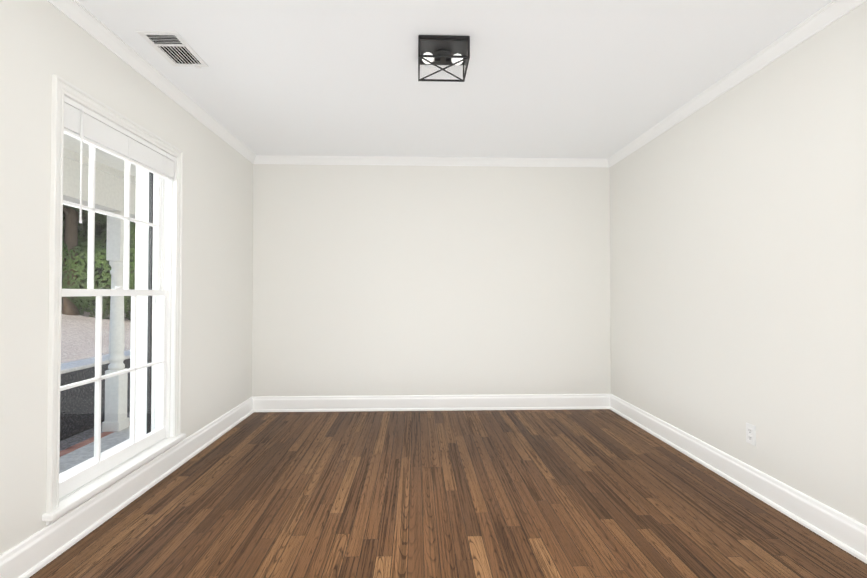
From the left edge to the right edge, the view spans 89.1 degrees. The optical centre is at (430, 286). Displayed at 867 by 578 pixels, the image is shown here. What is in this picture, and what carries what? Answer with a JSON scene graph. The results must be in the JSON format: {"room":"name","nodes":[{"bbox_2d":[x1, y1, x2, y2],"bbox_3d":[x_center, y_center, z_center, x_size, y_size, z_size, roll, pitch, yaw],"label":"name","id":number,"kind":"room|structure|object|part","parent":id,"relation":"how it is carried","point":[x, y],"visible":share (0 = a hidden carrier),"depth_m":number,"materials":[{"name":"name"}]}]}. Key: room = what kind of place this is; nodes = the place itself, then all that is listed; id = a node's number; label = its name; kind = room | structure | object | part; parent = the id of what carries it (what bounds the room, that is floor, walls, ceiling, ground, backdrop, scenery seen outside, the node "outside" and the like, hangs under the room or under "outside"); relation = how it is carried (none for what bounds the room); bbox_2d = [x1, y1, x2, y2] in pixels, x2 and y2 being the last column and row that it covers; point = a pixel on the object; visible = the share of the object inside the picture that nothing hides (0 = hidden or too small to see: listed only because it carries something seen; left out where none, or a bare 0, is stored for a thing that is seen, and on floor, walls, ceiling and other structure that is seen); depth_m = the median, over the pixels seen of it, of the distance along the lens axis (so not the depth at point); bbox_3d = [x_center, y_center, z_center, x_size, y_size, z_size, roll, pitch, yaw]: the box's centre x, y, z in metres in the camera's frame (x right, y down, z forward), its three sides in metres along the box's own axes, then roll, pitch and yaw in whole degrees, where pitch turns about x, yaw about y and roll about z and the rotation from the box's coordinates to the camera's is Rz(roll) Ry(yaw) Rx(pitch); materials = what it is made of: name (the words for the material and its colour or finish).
{"room":"empty room","nodes":[
{"label":"empty room","id":0,"kind":"room"},
{"bbox_2d":[0,0,252,554],"bbox_3d":[-1.694,-0.082,0.579,0.220,2.440,7.570,0,-1,-2],"label":"wall","id":1,"kind":"structure","parent":0,"point":[42,42],"depth_m":1.91,"materials":[{"name":"white paint"}]},
{"bbox_2d":[42,74,185,524],"bbox_3d":[-1.756,0.052,2.391,0.307,1.932,1.076,0,-1,-2],"label":"window","id":2,"kind":"structure","parent":1,"relation":"in","point":[147,352],"depth_m":2.52,"materials":[{"name":"white wood"}]},
{"label":"sash glass","id":3,"kind":"part","parent":2,"relation":"part of","materials":[{"name":"clear glass"}]},
{"label":"sash glass","id":4,"kind":"part","parent":2,"relation":"part of","materials":[{"name":"clear glass"}]},
{"bbox_3d":[-1.744,-0.395,2.398,0.034,0.898,0.918,0,-1,-2],"label":"window sash","id":5,"kind":"part","parent":2,"relation":"part of","materials":[{"name":"white wood"}]},
{"bbox_3d":[-1.701,0.492,2.385,0.034,0.948,0.918,0,-1,-2],"label":"window sash","id":6,"kind":"part","parent":2,"relation":"part of","materials":[{"name":"white wood"}]},
{"bbox_2d":[64,95,175,222],"bbox_3d":[-1.657,-0.566,2.403,0.046,0.556,0.918,0,-1,-2],"label":"window blind","id":7,"kind":"object","parent":2,"relation":"attached to","point":[82,124],"visible":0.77,"depth_m":2.27,"materials":[{"name":"white"}]},
{"bbox_3d":[-1.793,0.061,2.389,0.018,1.810,0.920,0,-1,-2],"label":"storm frame","id":8,"kind":"part","parent":2,"relation":"part of","materials":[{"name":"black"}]},
{"bbox_2d":[0,397,255,577],"bbox_3d":[-1.569,1.067,0.565,0.030,0.142,7.270,0,-1,-2],"label":"baseboard","id":9,"kind":"structure","parent":1,"relation":"attached to","point":[30,556],"depth_m":2.20,"materials":[{"name":"white wood"}]},
{"bbox_2d":[47,0,258,163],"bbox_3d":[-1.563,-1.265,0.601,0.042,0.074,7.270,0,-1,-2],"label":"crown molding","id":10,"kind":"structure","parent":1,"relation":"attached to","point":[98,30],"depth_m":2.47,"materials":[{"name":"white wood"}]},
{"bbox_2d":[252,164,610,396],"bbox_3d":[0.027,-0.024,4.347,3.470,2.440,0.150,0,-1,-2],"label":"wall","id":11,"kind":"structure","parent":0,"point":[376,280],"depth_m":4.27,"materials":[{"name":"white paint"}]},
{"bbox_2d":[256,394,607,411],"bbox_3d":[0.035,1.124,4.240,3.360,0.142,0.030,0,-1,-2],"label":"baseboard","id":12,"kind":"structure","parent":11,"relation":"attached to","point":[517,401],"depth_m":4.24,"materials":[{"name":"white wood"}]},
{"bbox_2d":[259,155,606,166],"bbox_3d":[0.035,-1.208,4.270,3.360,0.074,0.042,0,-1,-2],"label":"crown molding","id":13,"kind":"structure","parent":11,"relation":"attached to","point":[263,159],"depth_m":4.27,"materials":[{"name":"white wood"}]},
{"bbox_2d":[29,409,866,577],"bbox_3d":[0.115,1.289,0.617,3.840,0.300,7.570,0,-1,-2],"label":"floor","id":14,"kind":"structure","parent":0,"point":[590,493],"depth_m":2.29,"materials":[{"name":"brown wood"}]},
{"bbox_2d":[77,0,831,158],"bbox_3d":[0.115,-1.411,0.659,3.840,0.220,7.570,0,-1,-2],"label":"ceiling","id":15,"kind":"structure","parent":0,"point":[598,79],"depth_m":2.55,"materials":[{"name":"white paint"}]},
{"bbox_2d":[136,31,208,68],"bbox_3d":[-1.378,-1.268,2.378,0.200,0.012,0.348,0,-1,-2],"label":"ceiling vent","id":16,"kind":"object","parent":15,"relation":"in","point":[173,48],"visible":1,"depth_m":2.35,"materials":[{"name":"white plastic"}]},
{"bbox_2d":[418,35,469,81],"bbox_3d":[0.063,-1.218,2.371,0.262,0.112,0.262,0,-1,-2],"label":"ceiling light","id":17,"kind":"object","parent":15,"relation":"attached to","point":[449,50],"visible":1,"depth_m":2.32,"materials":[{"name":"black metal"}]},
{"bbox_2d":[610,1,866,525],"bbox_3d":[1.959,-0.080,0.700,0.150,2.440,7.570,0,-1,-2],"label":"wall","id":18,"kind":"structure","parent":0,"point":[738,256],"depth_m":2.42,"materials":[{"name":"white paint"}]},
{"bbox_2d":[607,0,866,166],"bbox_3d":[1.863,-1.263,0.715,0.042,0.074,7.270,0,-1,-2],"label":"crown molding","id":19,"kind":"structure","parent":18,"relation":"attached to","point":[834,10],"depth_m":2.48,"materials":[{"name":"white wood"}]},
{"bbox_2d":[608,394,866,563],"bbox_3d":[1.869,1.069,0.679,0.030,0.142,7.270,0,-1,-2],"label":"baseboard","id":20,"kind":"structure","parent":18,"relation":"attached to","point":[850,535],"depth_m":2.41,"materials":[{"name":"white wood"}]},
{"bbox_2d":[746,423,755,445],"bbox_3d":[1.819,0.843,2.507,0.010,0.114,0.070,0,-1,-2],"label":"wall outlet","id":21,"kind":"object","parent":18,"relation":"attached to","point":[751,434],"visible":1,"depth_m":2.50,"materials":[{"name":"white plastic"}]},
{"label":"outside","id":22,"kind":"structure","parent":0,"visible":0},
{"bbox_2d":[59,425,129,473],"bbox_3d":[-2.378,1.409,2.899,0.987,0.170,14.000,0,-1,-2],"label":"porch","id":23,"kind":"object","parent":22,"point":[88,450],"depth_m":3.58,"materials":[{"name":"concrete"}]},
{"bbox_2d":[60,300,130,450],"bbox_3d":[-41.373,-5.339,23.721,102.000,15.472,130.000,0,-1,-2],"label":"ground","id":24,"kind":"structure","parent":22,"point":[87,345],"depth_m":9.13,"materials":[{"name":"grey concrete"}]},
{"bbox_2d":[60,421,129,456],"bbox_3d":[-2.924,1.408,2.881,0.105,0.172,14.000,0,-1,-2],"label":"brick edging","id":25,"kind":"object","parent":24,"relation":"on","point":[79,445],"depth_m":3.71,"materials":[{"name":"brick"}]},
{"bbox_2d":[102,211,128,431],"bbox_3d":[-2.953,0.323,4.148,0.152,2.040,0.152,0,-1,-2],"label":"column","id":26,"kind":"structure","parent":25,"relation":"on","point":[116,226],"depth_m":4.10,"materials":[{"name":"white paint"}]},
{"bbox_2d":[63,148,135,218],"bbox_3d":[-2.912,-0.896,2.917,0.190,0.360,14.000,0,-1,-2],"label":"beam","id":27,"kind":"structure","parent":26,"relation":"on","point":[70,157],"depth_m":3.80,"materials":[{"name":"white paint"}]},
{"bbox_2d":[64,134,135,176],"bbox_3d":[-2.573,-1.166,2.933,1.377,0.180,14.000,0,-1,-2],"label":"porch ceiling","id":28,"kind":"structure","parent":27,"relation":"on","point":[100,155],"depth_m":3.60,"materials":[{"name":"white paint"}]},
{"bbox_2d":[60,350,129,440],"bbox_3d":[-3.795,1.217,4.856,0.345,0.775,22.000,0,-1,-2],"label":"wall","id":29,"kind":"structure","parent":24,"relation":"on","point":[71,427],"depth_m":4.58,"materials":[{"name":"stone"}]},
{"bbox_2d":[61,204,135,319],"bbox_3d":[-17.467,-7.548,21.651,33.314,19.770,31.987,0,-1,-2],"label":"trees","id":30,"kind":"object","parent":24,"relation":"on","point":[80,234],"depth_m":11.66,"materials":[{"name":"green plant"}]}
]}

